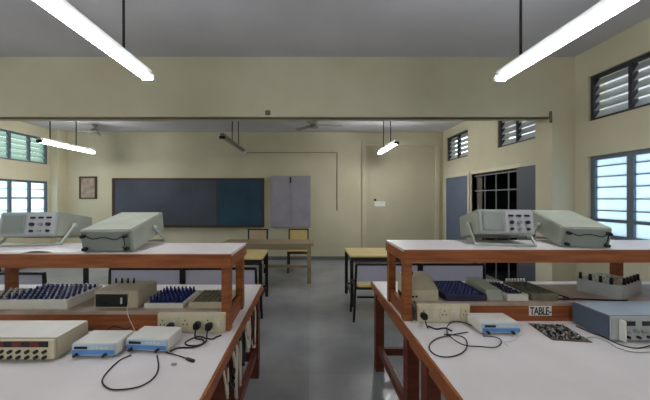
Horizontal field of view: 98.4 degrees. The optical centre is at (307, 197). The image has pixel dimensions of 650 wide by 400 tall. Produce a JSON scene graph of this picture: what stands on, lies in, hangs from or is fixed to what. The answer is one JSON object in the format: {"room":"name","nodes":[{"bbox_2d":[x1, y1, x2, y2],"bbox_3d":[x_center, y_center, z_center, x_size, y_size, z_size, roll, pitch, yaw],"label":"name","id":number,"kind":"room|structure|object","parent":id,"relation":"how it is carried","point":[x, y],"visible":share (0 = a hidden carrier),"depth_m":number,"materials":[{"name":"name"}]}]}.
{"room":"electronics workshop","nodes":[
{"label":"electronics workshop","id":0,"kind":"room"},
{"bbox_2d":[0,121,49,269],"bbox_3d":[-6.100,-0.115,1.790,0.200,3.230,9.980,0,0,0],"label":"wall","id":1,"kind":"structure","parent":0,"point":[9,169],"depth_m":5.97,"materials":[{"name":"beige paint"}]},
{"bbox_2d":[0,179,46,217],"bbox_3d":[-6.060,0.060,5.670,0.060,0.880,1.600,0,0,0],"label":"window","id":2,"kind":"structure","parent":1,"relation":"in","point":[15,195],"depth_m":5.94,"materials":[{"name":"white glass"}]},
{"bbox_2d":[0,129,46,163],"bbox_3d":[-6.070,-1.065,5.670,0.080,0.590,1.600,0,0,0],"label":"window","id":3,"kind":"structure","parent":1,"relation":"in","point":[9,152],"depth_m":5.94,"materials":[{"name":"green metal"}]},
{"bbox_2d":[50,129,66,242],"bbox_3d":[-5.920,-0.050,6.650,0.160,3.100,0.260,0,0,0],"label":"column","id":4,"kind":"structure","parent":1,"relation":"attached to","point":[58,155],"depth_m":6.55,"materials":[{"name":"beige paint"}]},
{"bbox_2d":[21,121,463,131],"bbox_3d":[-1.365,-1.740,5.295,9.670,0.280,3.370,0,0,0],"label":"ceiling","id":5,"kind":"structure","parent":0,"point":[67,126],"depth_m":6.18,"materials":[{"name":"white paint"}]},
{"bbox_2d":[36,121,95,153],"bbox_3d":[-4.570,-1.273,5.365,0.090,0.654,1.230,0,0,0],"label":"tube light","id":6,"kind":"object","parent":5,"relation":"hanging from","point":[49,141],"visible":0.87,"depth_m":5.20,"materials":[{"name":"white glass"}]},
{"bbox_2d":[43,141,93,152],"bbox_3d":[-4.570,-0.966,5.365,0.072,0.040,1.170,0,0,0],"label":"diffuser","id":7,"kind":"object","parent":6,"relation":"attached to","point":[54,143],"depth_m":5.34,"materials":[{"name":"white plastic"}]},
{"bbox_2d":[80,124,108,135],"bbox_3d":[-4.640,-1.485,6.100,0.448,0.230,0.448,0,0,16],"label":"ceiling fan","id":8,"kind":"object","parent":5,"relation":"hanging from","point":[95,132],"visible":1,"depth_m":6.05,"materials":[{"name":"grey metal"}]},
{"bbox_2d":[219,121,245,153],"bbox_3d":[-1.370,-1.273,5.220,0.090,0.654,1.520,0,0,0],"label":"tube light","id":9,"kind":"object","parent":5,"relation":"hanging from","point":[225,137],"visible":0.87,"depth_m":5.05,"materials":[{"name":"grey metal"}]},
{"bbox_2d":[295,121,342,130],"bbox_3d":[0.202,-1.470,5.316,0.940,0.260,0.998,0,0,0],"label":"ceiling fan","id":10,"kind":"object","parent":5,"relation":"hanging from","point":[312,124],"visible":0.68,"depth_m":5.37,"materials":[{"name":"grey metal"}]},
{"bbox_2d":[378,121,398,153],"bbox_3d":[1.550,-1.273,5.480,0.090,0.654,1.160,0,0,0],"label":"tube light","id":11,"kind":"object","parent":5,"relation":"hanging from","point":[394,142],"visible":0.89,"depth_m":5.31,"materials":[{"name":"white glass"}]},
{"bbox_2d":[378,143,396,153],"bbox_3d":[1.550,-0.966,5.480,0.072,0.040,1.100,0,0,0],"label":"diffuser","id":12,"kind":"object","parent":11,"relation":"attached to","point":[390,145],"depth_m":5.45,"materials":[{"name":"white plastic"}]},
{"bbox_2d":[67,132,442,255],"bbox_3d":[-1.365,-0.115,6.880,9.670,3.230,0.200,0,0,0],"label":"wall","id":13,"kind":"structure","parent":0,"point":[336,178],"depth_m":6.78,"materials":[{"name":"beige paint"}]},
{"bbox_2d":[79,176,96,198],"bbox_3d":[-5.310,-0.250,6.765,0.420,0.540,0.030,0,0,0],"label":"framed picture","id":14,"kind":"object","parent":13,"relation":"attached to","point":[87,184],"visible":1,"depth_m":6.76,"materials":[{"name":"brown paper"}]},
{"bbox_2d":[81,178,94,197],"bbox_3d":[-5.317,-0.245,6.771,0.345,0.470,0.013,0,0,0],"label":"print","id":15,"kind":"object","parent":14,"relation":"attached to","point":[87,184],"depth_m":6.77},
{"bbox_2d":[112,178,263,226],"bbox_3d":[-2.890,0.110,6.725,3.660,1.180,0.110,0,0,0],"label":"chalkboard","id":16,"kind":"object","parent":13,"relation":"attached to","point":[182,202],"visible":0.85,"depth_m":6.76,"materials":[{"name":"stone"}]},
{"bbox_2d":[164,226,263,226],"bbox_3d":[-2.890,0.690,6.702,3.660,0.020,0.065,0,0,0],"label":"chalk tray","id":17,"kind":"object","parent":16,"relation":"on","point":[164,226],"depth_m":6.68,"materials":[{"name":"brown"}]},
{"bbox_2d":[270,176,310,226],"bbox_3d":[-0.420,0.085,6.729,0.960,1.230,0.099,0,0,0],"label":"upper cabinet","id":18,"kind":"object","parent":13,"relation":"attached to","point":[290,196],"visible":1,"depth_m":6.70,"materials":[{"name":"grey paint"}]},
{"bbox_2d":[246,152,336,152],"bbox_3d":[-0.395,-0.406,6.768,2.211,1.411,0.022,0,0,0],"label":"conduit","id":19,"kind":"object","parent":13,"relation":"attached to","point":[246,152],"visible":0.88,"depth_m":6.76,"materials":[{"name":"beige"}]},
{"bbox_2d":[268,256,349,259],"bbox_3d":[-2.280,1.455,6.774,7.120,0.090,0.012,0,0,0],"label":"baseboard","id":20,"kind":"structure","parent":13,"relation":"attached to","point":[269,257],"depth_m":6.77,"materials":[{"name":"grey"}]},
{"bbox_2d":[362,141,439,247],"bbox_3d":[2.230,0.070,6.750,1.860,2.860,0.060,0,0,0],"label":"door","id":21,"kind":"structure","parent":13,"relation":"in","point":[406,176],"depth_m":6.75,"materials":[{"name":"beige paint"}]},
{"bbox_2d":[374,201,384,205],"bbox_3d":[1.730,0.140,6.742,0.260,0.120,0.004,0,0,0],"label":"paper notice","id":22,"kind":"object","parent":21,"relation":"attached to","point":[376,203],"visible":1,"depth_m":6.74,"materials":[{"name":"white paper"}]},
{"bbox_2d":[19,260,492,399],"bbox_3d":[-1.365,1.550,1.790,9.670,0.100,10.380,0,0,0],"label":"floor","id":23,"kind":"structure","parent":0,"point":[312,347],"depth_m":3.06,"materials":[{"name":"grey tile"}]},
{"bbox_2d":[0,272,46,283],"bbox_3d":[-3.725,1.145,3.132,1.916,0.710,0.356,0,0,0],"label":"bench","id":24,"kind":"object","parent":23,"relation":"on","point":[24,277],"visible":0.14,"depth_m":2.97,"materials":[{"name":"grey laminate"}]},
{"bbox_2d":[0,268,88,283],"bbox_3d":[-3.835,1.145,3.995,1.830,0.710,0.610,0,0,0],"label":"student desk","id":25,"kind":"object","parent":23,"relation":"on","point":[85,270],"visible":0.02,"depth_m":3.70,"materials":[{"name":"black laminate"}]},
{"bbox_2d":[0,243,262,399],"bbox_3d":[-2.018,0.905,1.645,3.252,1.189,1.589,0,0,0],"label":"lab bench","id":26,"kind":"object","parent":23,"relation":"on","point":[64,377],"visible":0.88,"depth_m":1.55,"materials":[{"name":"white laminate"}]},
{"bbox_2d":[0,287,32,298],"bbox_3d":[-1.885,0.612,1.736,0.171,0.052,0.257,0,0,0],"label":"tray","id":27,"kind":"object","parent":26,"relation":"on","point":[11,291],"visible":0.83,"depth_m":1.78,"materials":[{"name":"grey plastic"}]},
{"bbox_2d":[0,247,80,252],"bbox_3d":[-1.530,0.302,1.623,0.412,0.015,0.096,0,0,0],"label":"paper sheet","id":28,"kind":"object","parent":26,"relation":"on","point":[52,250],"visible":0.98,"depth_m":1.61,"materials":[{"name":"white paper"}]},
{"bbox_2d":[0,320,87,359],"bbox_3d":[-1.394,0.697,1.374,0.471,0.105,0.211,0,0,0],"label":"supplies","id":29,"kind":"object","parent":26,"relation":"on","point":[19,339],"visible":0.95,"depth_m":1.32,"materials":[{"name":"beige metal"}]},
{"bbox_2d":[0,212,91,246],"bbox_3d":[-1.837,0.201,2.004,0.370,0.219,0.478,0,0,-11],"label":"oscilloscope","id":30,"kind":"object","parent":26,"relation":"on","point":[12,224],"visible":0.93,"depth_m":1.81,"materials":[{"name":"grey metal"}]},
{"bbox_2d":[0,283,102,308],"bbox_3d":[-1.581,0.604,1.746,0.397,0.068,0.279,0,0,0],"label":"tray","id":31,"kind":"object","parent":26,"relation":"on","point":[52,296],"visible":1,"depth_m":1.66,"materials":[{"name":"white plastic"}]},
{"bbox_2d":[72,330,133,357],"bbox_3d":[-1.006,0.717,1.371,0.209,0.066,0.161,0,0,0],"label":"function generator","id":32,"kind":"object","parent":26,"relation":"on","point":[102,343],"visible":0.92,"depth_m":1.32,"materials":[{"name":"white plastic"}]},
{"bbox_2d":[88,326,130,329],"bbox_3d":[-1.092,0.710,1.518,0.242,0.006,0.064,0,0,0],"label":"cable","id":33,"kind":"object","parent":26,"relation":"on","point":[112,326],"visible":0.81,"depth_m":1.52,"materials":[{"name":"black rubber"}]},
{"bbox_2d":[79,212,165,251],"bbox_3d":[-1.160,0.205,1.790,0.330,0.210,0.474,0,0,-4],"label":"oscilloscope","id":34,"kind":"object","parent":26,"relation":"on","point":[123,231],"visible":1,"depth_m":1.63,"materials":[{"name":"grey metal"}]},
{"bbox_2d":[95,278,156,307],"bbox_3d":[-1.107,0.572,1.710,0.252,0.132,0.223,0,0,0],"label":"meter box","id":35,"kind":"object","parent":26,"relation":"on","point":[116,294],"visible":0.99,"depth_m":1.62,"materials":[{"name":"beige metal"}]},
{"bbox_2d":[101,355,158,390],"bbox_3d":[-0.753,0.745,1.208,0.232,0.006,0.245,0,0,0],"label":"cable","id":36,"kind":"object","parent":26,"relation":"on","point":[103,384],"visible":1,"depth_m":1.13,"materials":[{"name":"black rubber"}]},
{"bbox_2d":[127,295,134,331],"bbox_3d":[-0.981,0.646,1.550,0.110,0.202,0.027,0,0,43],"label":"wire","id":37,"kind":"object","parent":26,"relation":"hanging from","point":[129,295],"visible":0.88,"depth_m":1.55,"materials":[{"name":"beige"}]},
{"bbox_2d":[126,326,181,352],"bbox_3d":[-0.779,0.717,1.414,0.209,0.066,0.161,0,0,4],"label":"function generator","id":38,"kind":"object","parent":26,"relation":"on","point":[150,338],"visible":1,"depth_m":1.37,"materials":[{"name":"white plastic"}]},
{"bbox_2d":[166,322,174,326],"bbox_3d":[-0.796,0.717,1.520,0.123,0.066,0.050,0,0,0],"label":"plug","id":39,"kind":"object","parent":26,"relation":"on","point":[170,324],"visible":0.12,"depth_m":1.52,"materials":[{"name":"black plastic"}]},
{"bbox_2d":[144,286,198,307],"bbox_3d":[-0.836,0.609,1.741,0.225,0.058,0.246,0,0,0],"label":"tray","id":40,"kind":"object","parent":26,"relation":"on","point":[180,297],"visible":1,"depth_m":1.68,"materials":[{"name":"white plastic"}]},
{"bbox_2d":[166,352,194,362],"bbox_3d":[-0.602,0.743,1.315,0.181,0.014,0.014,0,0,25],"label":"lead","id":41,"kind":"object","parent":26,"relation":"on","point":[187,358],"visible":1,"depth_m":1.29,"materials":[{"name":"black rubber"}]},
{"bbox_2d":[170,321,206,351],"bbox_3d":[-0.585,0.714,1.438,0.127,0.073,0.199,0,0,17],"label":"cable","id":42,"kind":"object","parent":26,"relation":"on","point":[197,324],"visible":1,"depth_m":1.47,"materials":[{"name":"black plastic"}]},
{"bbox_2d":[188,290,235,307],"bbox_3d":[-0.584,0.618,1.730,0.214,0.040,0.225,0,0,0],"label":"tray","id":43,"kind":"object","parent":26,"relation":"on","point":[205,298],"visible":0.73,"depth_m":1.66,"materials":[{"name":"beige plastic"}]},
{"bbox_2d":[205,322,221,339],"bbox_3d":[-0.520,0.717,1.510,0.091,0.066,0.060,0,0,20],"label":"plug","id":44,"kind":"object","parent":26,"relation":"on","point":[209,325],"visible":0.99,"depth_m":1.50,"materials":[{"name":"black plastic"}]},
{"bbox_2d":[223,306,255,398],"bbox_3d":[-0.412,0.993,1.785,0.037,0.302,0.830,0,0,0],"label":"cable bundle","id":45,"kind":"object","parent":26,"relation":"hanging from","point":[245,341],"visible":0.91,"depth_m":1.65,"materials":[{"name":"beige"}]},
{"bbox_2d":[108,267,262,318],"bbox_3d":[-1.417,1.145,3.332,1.731,0.710,0.356,0,0,0],"label":"bench","id":46,"kind":"object","parent":23,"relation":"on","point":[161,275],"visible":0.31,"depth_m":3.17,"materials":[{"name":"grey laminate"}]},
{"bbox_2d":[233,249,268,296],"bbox_3d":[-1.480,1.145,3.995,1.760,0.710,0.610,0,0,0],"label":"student desk","id":47,"kind":"object","parent":23,"relation":"on","point":[254,257],"visible":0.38,"depth_m":3.85,"materials":[{"name":"yellow laminate"}]},
{"bbox_2d":[233,263,258,266],"bbox_3d":[-1.480,0.910,3.995,1.640,0.020,0.490,0,0,0],"label":"shelf","id":48,"kind":"object","parent":47,"relation":"attached to","point":[245,264],"depth_m":3.75,"materials":[{"name":"black metal"}]},
{"bbox_2d":[248,229,267,272],"bbox_3d":[-1.070,1.080,5.787,0.430,0.840,0.435,0,0,0],"label":"wooden chair","id":49,"kind":"object","parent":23,"relation":"on","point":[252,233],"visible":0.33,"depth_m":5.98,"materials":[{"name":"yellow wood"}]},
{"bbox_2d":[223,239,313,283],"bbox_3d":[-0.720,1.150,5.150,1.640,0.700,0.540,0,0,0],"label":"wooden table","id":50,"kind":"object","parent":23,"relation":"on","point":[271,244],"visible":0.66,"depth_m":4.92,"materials":[{"name":"brown wood"}]},
{"bbox_2d":[287,229,308,272],"bbox_3d":[-0.200,1.080,5.787,0.430,0.840,0.435,0,0,0],"label":"wooden chair","id":51,"kind":"object","parent":23,"relation":"on","point":[293,233],"visible":0.55,"depth_m":5.98,"materials":[{"name":"yellow laminate"}]},
{"bbox_2d":[344,248,400,306],"bbox_3d":[1.458,1.145,4.145,1.765,0.710,0.610,0,0,0],"label":"student desk","id":52,"kind":"object","parent":23,"relation":"on","point":[356,255],"visible":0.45,"depth_m":3.97,"materials":[{"name":"yellow laminate"}]},
{"bbox_2d":[350,259,400,263],"bbox_3d":[1.458,0.910,4.145,1.645,0.020,0.490,0,0,0],"label":"shelf","id":53,"kind":"object","parent":52,"relation":"attached to","point":[350,259],"depth_m":3.94,"materials":[{"name":"black metal"}]},
{"bbox_2d":[350,263,485,321],"bbox_3d":[1.353,1.145,3.542,1.621,0.710,0.356,0,0,0],"label":"bench","id":54,"kind":"object","parent":23,"relation":"on","point":[365,273],"visible":0.54,"depth_m":3.38,"materials":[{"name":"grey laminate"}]},
{"bbox_2d":[371,240,649,399],"bbox_3d":[1.908,0.905,1.690,2.682,1.189,1.680,0,0,0],"label":"lab bench","id":55,"kind":"object","parent":23,"relation":"on","point":[532,366],"visible":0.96,"depth_m":1.55,"materials":[{"name":"white laminate"}]},
{"bbox_2d":[398,271,437,300],"bbox_3d":[0.720,0.565,1.851,0.176,0.144,0.242,0,0,0],"label":"meter box","id":56,"kind":"object","parent":55,"relation":"on","point":[424,288],"visible":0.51,"depth_m":1.76,"materials":[{"name":"beige plastic"}]},
{"bbox_2d":[420,312,451,331],"bbox_3d":[0.733,0.716,1.609,0.172,0.069,0.062,0,0,36],"label":"plug","id":57,"kind":"object","parent":55,"relation":"on","point":[423,315],"visible":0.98,"depth_m":1.63,"materials":[{"name":"black plastic"}]},
{"bbox_2d":[429,331,467,357],"bbox_3d":[0.746,0.745,1.444,0.367,0.006,0.150,0,0,-38],"label":"cable","id":58,"kind":"object","parent":55,"relation":"on","point":[455,334],"visible":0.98,"depth_m":1.44,"materials":[{"name":"black rubber"}]},
{"bbox_2d":[434,280,486,300],"bbox_3d":[0.978,0.614,1.880,0.252,0.048,0.300,0,0,0],"label":"tray","id":59,"kind":"object","parent":55,"relation":"on","point":[448,290],"visible":0.94,"depth_m":1.79,"materials":[{"name":"blue plastic"}]},
{"bbox_2d":[446,321,501,347],"bbox_3d":[0.881,0.738,1.530,0.254,0.006,0.301,0,0,0],"label":"cable","id":60,"kind":"object","parent":55,"relation":"on","point":[452,321],"visible":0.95,"depth_m":1.45,"materials":[{"name":"black rubber"}]},
{"bbox_2d":[465,277,503,299],"bbox_3d":[1.173,0.600,1.880,0.096,0.075,0.268,0,0,0],"label":"lid","id":61,"kind":"object","parent":55,"relation":"on","point":[492,292],"visible":0.93,"depth_m":1.83,"materials":[{"name":"grey plastic"}]},
{"bbox_2d":[467,313,519,334],"bbox_3d":[1.055,0.717,1.591,0.214,0.066,0.161,0,0,0],"label":"function generator","id":62,"kind":"object","parent":55,"relation":"on","point":[488,323],"visible":1,"depth_m":1.55,"materials":[{"name":"white plastic"}]},
{"bbox_2d":[460,209,536,246],"bbox_3d":[1.326,0.193,2.009,0.370,0.236,0.479,0,0,13],"label":"oscilloscope","id":63,"kind":"object","parent":55,"relation":"on","point":[479,223],"visible":1,"depth_m":1.81,"materials":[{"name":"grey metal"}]},
{"bbox_2d":[484,279,527,300],"bbox_3d":[1.302,0.610,1.870,0.129,0.056,0.268,0,0,0],"label":"tray","id":64,"kind":"object","parent":55,"relation":"on","point":[509,293],"visible":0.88,"depth_m":1.77,"materials":[{"name":"white plastic"}]},
{"bbox_2d":[503,278,558,300],"bbox_3d":[1.470,0.604,1.865,0.167,0.067,0.258,0,0,0],"label":"tray","id":65,"kind":"object","parent":55,"relation":"on","point":[535,293],"visible":1,"depth_m":1.81,"materials":[{"name":"black plastic"}]},
{"bbox_2d":[529,323,591,342],"bbox_3d":[1.391,0.742,1.556,0.186,0.013,0.193,0,0,8],"label":"circuit board","id":66,"kind":"object","parent":55,"relation":"on","point":[558,332],"visible":1,"depth_m":1.54,"materials":[{"name":"black plastic"}]},
{"bbox_2d":[527,210,612,247],"bbox_3d":[1.768,0.201,1.921,0.301,0.220,0.473,0,0,15],"label":"oscilloscope","id":67,"kind":"object","parent":55,"relation":"on","point":[565,228],"visible":0.82,"depth_m":1.77,"materials":[{"name":"grey metal"}]},
{"bbox_2d":[559,295,627,300],"bbox_3d":[1.761,0.629,1.768,0.430,0.015,0.105,0,0,10],"label":"cable","id":68,"kind":"object","parent":55,"relation":"on","point":[564,297],"visible":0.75,"depth_m":1.74,"materials":[{"name":"black rubber"}]},
{"bbox_2d":[577,272,641,299],"bbox_3d":[2.047,0.572,1.905,0.333,0.130,0.218,0,0,-26],"label":"tray","id":69,"kind":"object","parent":55,"relation":"on","point":[601,284],"visible":1,"depth_m":1.84,"materials":[{"name":"grey plastic"}]},
{"bbox_2d":[573,301,649,341],"bbox_3d":[1.816,0.683,1.552,0.471,0.134,0.249,0,0,0],"label":"instrument","id":70,"kind":"object","parent":55,"relation":"on","point":[623,321],"visible":1,"depth_m":1.51,"materials":[{"name":"blue metal"}]},
{"bbox_2d":[576,326,649,348],"bbox_3d":[1.606,0.745,1.484,0.125,0.006,0.284,0,0,-41],"label":"cable","id":71,"kind":"object","parent":55,"relation":"on","point":[576,326],"visible":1,"depth_m":1.43,"materials":[{"name":"black rubber"}]},
{"bbox_2d":[586,337,649,352],"bbox_3d":[1.562,0.745,1.414,0.079,0.004,0.227,0,0,-41],"label":"cable","id":72,"kind":"object","parent":55,"relation":"on","point":[586,337],"visible":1,"depth_m":1.38,"materials":[{"name":"grey rubber"}]},
{"bbox_2d":[0,0,649,56],"bbox_3d":[-1.365,-1.805,0.105,9.670,0.150,7.010,0,0,0],"label":"ceiling","id":73,"kind":"structure","parent":0,"point":[153,28],"depth_m":2.84,"materials":[{"name":"white paint"}]},
{"bbox_2d":[33,0,154,81],"bbox_3d":[-1.290,-1.338,1.640,0.090,0.784,1.280,0,0,0],"label":"tube light","id":74,"kind":"object","parent":73,"relation":"hanging from","point":[63,10],"visible":1,"depth_m":1.70,"materials":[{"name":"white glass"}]},
{"bbox_2d":[493,0,638,81],"bbox_3d":[1.550,-1.335,1.630,0.090,0.789,1.300,0,0,0],"label":"tube light","id":75,"kind":"object","parent":73,"relation":"hanging from","point":[603,10],"visible":1,"depth_m":1.69,"materials":[{"name":"white plastic"}]},
{"bbox_2d":[482,170,516,280],"bbox_3d":[4.385,0.350,4.950,1.830,2.500,1.900,0,0,0],"label":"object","id":76,"kind":"structure","parent":0,"point":[502,179],"depth_m":5.80,"materials":[{"name":"black paint"}]},
{"bbox_2d":[443,17,649,280],"bbox_3d":[3.370,-0.115,1.790,0.200,3.230,9.980,0,0,0],"label":"wall","id":77,"kind":"structure","parent":0,"point":[629,130],"depth_m":3.28,"materials":[{"name":"beige paint"}]},
{"bbox_2d":[0,57,574,120],"bbox_3d":[-1.365,-1.361,3.520,9.270,0.737,0.180,0,0,0],"label":"beam","id":78,"kind":"structure","parent":77,"relation":"attached to","point":[29,86],"depth_m":3.43,"materials":[{"name":"beige paint"}]},
{"bbox_2d":[0,117,547,118],"bbox_3d":[-1.525,-0.980,3.447,8.950,0.024,0.024,0,0,0],"label":"conduit pipe","id":79,"kind":"object","parent":78,"relation":"attached to","point":[0,117],"visible":1,"depth_m":3.44,"materials":[{"name":"brown"}]},
{"bbox_2d":[444,172,469,239],"bbox_3d":[3.230,0.485,6.115,0.080,2.030,1.010,0,0,0],"label":"door","id":80,"kind":"structure","parent":77,"relation":"in","point":[456,186],"depth_m":6.14,"materials":[{"name":"blue paint"}]},
{"bbox_2d":[448,130,467,160],"bbox_3d":[3.342,-1.135,6.165,0.085,0.550,0.870,0,0,0],"label":"window","id":81,"kind":"structure","parent":77,"relation":"in","point":[458,137],"depth_m":6.15,"materials":[{"name":"grey glass"}]},
{"bbox_2d":[470,163,534,280],"bbox_3d":[3.286,0.485,4.665,0.168,2.030,1.950,0,0,0],"label":"door","id":82,"kind":"structure","parent":77,"relation":"in","point":[525,189],"depth_m":4.25,"materials":[{"name":"beige paint"}]},
{"bbox_2d":[475,170,516,280],"bbox_3d":[3.328,0.515,4.960,0.024,1.930,1.220,0,0,0],"label":"grille","id":83,"kind":"object","parent":82,"relation":"attached to","point":[508,172],"depth_m":4.96,"materials":[{"name":"grey paint"}]},
{"bbox_2d":[499,121,534,147],"bbox_3d":[3.342,-1.135,4.430,0.085,0.550,0.800,0,0,0],"label":"window","id":84,"kind":"structure","parent":77,"relation":"in","point":[519,125],"depth_m":4.50,"materials":[{"name":"grey glass"}]},
{"bbox_2d":[549,111,551,122],"bbox_3d":[2.955,-0.988,3.410,0.024,0.135,0.024,0,0,22],"label":"stub","id":85,"kind":"object","parent":77,"relation":"attached to","point":[550,112],"visible":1,"depth_m":3.40,"materials":[{"name":"brown"}]},
{"bbox_2d":[535,117,574,280],"bbox_3d":[3.130,0.254,3.555,0.280,2.493,0.250,0,0,0],"label":"pillar","id":86,"kind":"structure","parent":77,"relation":"attached to","point":[554,141],"depth_m":3.43,"materials":[{"name":"beige paint"}]},
{"bbox_2d":[467,92,649,136],"bbox_3d":[4.670,-1.540,5.340,2.400,0.120,2.880,0,0,0],"label":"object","id":87,"kind":"structure","parent":77,"relation":"attached to","point":[605,92],"depth_m":4.43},
{"bbox_2d":[591,148,649,239],"bbox_3d":[3.330,-0.015,2.470,0.060,0.930,1.600,0,0,0],"label":"window","id":88,"kind":"structure","parent":77,"relation":"in","point":[620,182],"depth_m":2.95,"materials":[{"name":"white glass"}]},
{"bbox_2d":[591,52,649,120],"bbox_3d":[3.341,-1.150,2.470,0.083,0.520,1.600,0,0,0],"label":"window","id":89,"kind":"structure","parent":77,"relation":"in","point":[632,67],"depth_m":2.98,"materials":[{"name":"grey glass"}]},
{"bbox_2d":[605,66,649,91],"bbox_3d":[4.670,-1.540,0.350,2.400,0.120,7.100,0,0,0],"label":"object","id":90,"kind":"structure","parent":77,"relation":"attached to","point":[647,67],"depth_m":3.53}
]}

